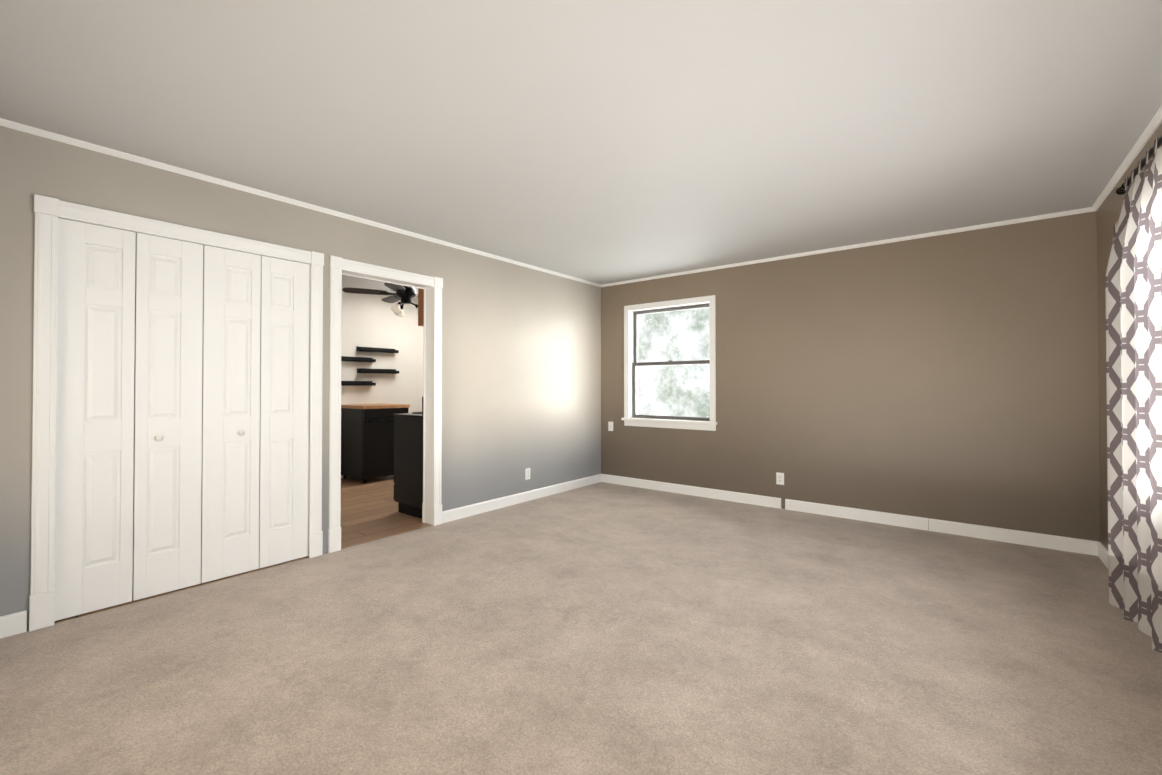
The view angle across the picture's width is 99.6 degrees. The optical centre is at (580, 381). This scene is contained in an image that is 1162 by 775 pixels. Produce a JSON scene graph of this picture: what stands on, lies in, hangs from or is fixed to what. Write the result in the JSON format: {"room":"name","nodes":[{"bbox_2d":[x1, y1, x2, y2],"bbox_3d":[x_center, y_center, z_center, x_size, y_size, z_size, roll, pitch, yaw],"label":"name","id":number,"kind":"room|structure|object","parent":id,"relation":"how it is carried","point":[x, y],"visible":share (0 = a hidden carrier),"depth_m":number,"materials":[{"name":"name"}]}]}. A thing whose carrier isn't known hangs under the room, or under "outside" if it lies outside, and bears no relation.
{"room":"empty bedroom","nodes":[
{"label":"empty bedroom","id":0,"kind":"room"},
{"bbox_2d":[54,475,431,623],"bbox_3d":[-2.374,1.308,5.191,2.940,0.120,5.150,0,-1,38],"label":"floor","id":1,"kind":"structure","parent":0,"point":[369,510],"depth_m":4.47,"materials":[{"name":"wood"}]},
{"bbox_2d":[341,403,409,482],"bbox_3d":[-2.692,0.782,6.378,0.668,0.955,0.634,0,-1,38],"label":"base cabinet","id":2,"kind":"object","parent":1,"relation":"on","point":[367,441],"visible":0.81,"depth_m":6.11,"materials":[{"name":"black wood"}]},
{"bbox_2d":[393,397,422,518],"bbox_3d":[-1.369,0.694,4.836,0.596,1.100,0.768,0,-1,38],"label":"stove","id":3,"kind":"object","parent":1,"relation":"on","point":[408,462],"visible":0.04,"depth_m":4.53,"materials":[{"name":"black metal"}]},
{"bbox_2d":[0,126,600,630],"bbox_3d":[-1.595,0.002,3.920,0.125,2.465,5.800,0,-1,38],"label":"wall","id":4,"kind":"structure","parent":0,"point":[520,396],"depth_m":4.19,"materials":[{"name":"beige paint"}]},
{"bbox_2d":[0,610,26,638],"bbox_3d":[-3.011,1.165,2.002,0.014,0.100,0.993,0,-1,38],"label":"baseboard","id":5,"kind":"structure","parent":4,"relation":"attached to","point":[13,624],"depth_m":2.35,"materials":[{"name":"white wood"}]},
{"bbox_2d":[29,194,323,631],"bbox_3d":[-2.315,0.156,2.986,0.151,2.139,1.382,0,-1,38],"label":"trim","id":6,"kind":"structure","parent":4,"relation":"attached to","point":[48,211],"depth_m":2.46,"materials":[{"name":"white wood"}]},
{"bbox_2d":[54,217,309,620],"bbox_3d":[-2.290,0.193,2.966,0.083,2.048,1.226,0,-1,38],"label":"closet doors","id":7,"kind":"structure","parent":4,"relation":"in","point":[182,418],"depth_m":2.85,"materials":[{"name":"white wood"}]},
{"bbox_2d":[0,118,603,286],"bbox_3d":[-1.535,-1.217,3.885,0.028,0.028,5.800,0,-1,38],"label":"crown molding","id":8,"kind":"structure","parent":4,"relation":"attached to","point":[3,122],"depth_m":3.08,"materials":[{"name":"white wood"}]},
{"bbox_2d":[328,255,442,552],"bbox_3d":[-1.570,0.166,3.950,0.175,2.137,0.960,0,-1,38],"label":"door frame","id":9,"kind":"structure","parent":4,"relation":"attached to","point":[339,267],"depth_m":4.14,"materials":[{"name":"white wood"}]},
{"bbox_2d":[418,288,423,325],"bbox_3d":[-1.226,-0.673,4.654,0.192,0.340,0.600,0,-1,38],"label":"upper cabinet","id":10,"kind":"object","parent":4,"relation":"attached to","point":[420,307],"visible":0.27,"depth_m":4.45,"materials":[{"name":"brown wood"}]},
{"bbox_2d":[442,474,599,522],"bbox_3d":[-0.490,1.198,5.194,0.014,0.100,2.332,0,-1,38],"label":"baseboard","id":11,"kind":"structure","parent":4,"relation":"attached to","point":[477,508],"depth_m":4.95,"materials":[{"name":"white wood"}]},
{"bbox_2d":[525,468,529,479],"bbox_3d":[-0.554,0.967,5.120,0.008,0.116,0.072,0,-1,38],"label":"outlet","id":12,"kind":"object","parent":4,"relation":"attached to","point":[527,473],"visible":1,"depth_m":5.11,"materials":[{"name":"white plastic"}]},
{"bbox_2d":[341,291,423,412],"bbox_3d":[-3.531,0.023,5.991,0.150,2.465,4.950,0,-1,38],"label":"wall","id":13,"kind":"structure","parent":0,"point":[371,320],"depth_m":6.82,"materials":[{"name":"beige paint"}]},
{"bbox_2d":[341,346,398,385],"bbox_3d":[-2.874,-0.202,6.621,0.099,0.522,0.870,0,-1,38],"label":"ledges","id":14,"kind":"object","parent":13,"relation":"attached to","point":[365,370],"visible":0.88,"depth_m":6.59,"materials":[{"name":"black wood"}]},
{"bbox_2d":[0,482,1161,774],"bbox_3d":[0.236,1.280,2.461,4.540,0.120,6.200,0,-1,38],"label":"floor carpet","id":15,"kind":"object","parent":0,"point":[602,628],"visible":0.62,"depth_m":2.14,"materials":[{"name":"beige carpet"}]},
{"bbox_2d":[0,0,1161,300],"bbox_3d":[-0.918,-1.306,3.399,7.480,0.140,6.200,0,-1,38],"label":"ceiling","id":16,"kind":"structure","parent":0,"point":[606,140],"depth_m":2.24,"materials":[{"name":"paint"}]},
{"bbox_2d":[342,283,417,316],"bbox_3d":[-1.952,-0.974,5.517,1.217,0.480,1.211,0,-1,38],"label":"fan","id":17,"kind":"object","parent":16,"relation":"hanging from","point":[405,294],"visible":0.75,"depth_m":5.38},
{"bbox_2d":[601,211,1099,541],"bbox_3d":[0.942,0.021,5.740,7.480,2.465,0.200,0,-1,38],"label":"wall","id":18,"kind":"structure","parent":0,"point":[953,377],"depth_m":4.17,"materials":[{"name":"beige paint"}]},
{"bbox_2d":[608,422,612,430],"bbox_3d":[0.367,0.556,6.055,0.070,0.114,0.008,0,-1,38],"label":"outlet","id":19,"kind":"object","parent":18,"relation":"attached to","point":[610,426],"visible":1,"depth_m":6.05,"materials":[{"name":"white plastic"}]},
{"bbox_2d":[621,295,717,430],"bbox_3d":[1.031,-0.190,5.642,1.194,1.445,0.245,0,-1,38],"label":"window","id":20,"kind":"structure","parent":18,"relation":"in","point":[632,417],"depth_m":5.66,"materials":[{"name":"white"}]},
{"bbox_2d":[776,472,783,484],"bbox_3d":[1.949,0.954,4.801,0.072,0.116,0.008,0,-1,38],"label":"outlet","id":21,"kind":"object","parent":18,"relation":"attached to","point":[779,478],"visible":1,"depth_m":4.80,"materials":[{"name":"white plastic"}]},
{"bbox_2d":[600,208,1087,286],"bbox_3d":[1.938,-1.207,4.820,4.260,0.028,0.028,0,-1,38],"label":"crown molding","id":22,"kind":"structure","parent":18,"relation":"attached to","point":[1084,210],"depth_m":4.30,"materials":[{"name":"white wood"}]},
{"bbox_2d":[600,474,1095,555],"bbox_3d":[1.943,1.194,4.801,4.320,0.100,0.014,0,-1,38],"label":"baseboard","id":23,"kind":"structure","parent":18,"relation":"attached to","point":[1075,545],"depth_m":4.26,"materials":[{"name":"white wood"}]},
{"bbox_2d":[1097,123,1161,549],"bbox_3d":[1.877,-0.027,1.051,0.200,2.465,6.000,0,-1,38],"label":"wall","id":24,"kind":"structure","parent":0,"point":[1109,211],"depth_m":3.32,"materials":[{"name":"beige paint"}]},
{"bbox_2d":[1096,541,1108,569],"bbox_3d":[1.855,1.157,1.184,0.014,0.100,5.800,0,-1,38],"label":"baseboard","id":25,"kind":"structure","parent":24,"relation":"attached to","point":[1101,551],"depth_m":3.35,"materials":[{"name":"white wood"}]},
{"bbox_2d":[1088,106,1161,211],"bbox_3d":[1.849,-1.244,1.213,0.028,0.028,5.800,0,-1,38],"label":"crown molding","id":26,"kind":"structure","parent":24,"relation":"attached to","point":[1147,133],"depth_m":2.69,"materials":[{"name":"white wood"}]},
{"bbox_2d":[1105,135,1161,652],"bbox_3d":[1.896,0.040,1.379,0.173,2.162,3.056,0,-1,38],"label":"curtain","id":27,"kind":"object","parent":24,"relation":"hanging from","point":[1133,284],"visible":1,"depth_m":2.21,"materials":[{"name":"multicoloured fabric"}]},
{"label":"outside","id":28,"kind":"structure","parent":0,"visible":0},
{"bbox_2d":[638,307,709,416],"bbox_3d":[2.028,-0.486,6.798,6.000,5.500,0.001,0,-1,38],"label":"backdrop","id":29,"kind":"structure","parent":28,"point":[686,384],"depth_m":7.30,"materials":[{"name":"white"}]}
]}

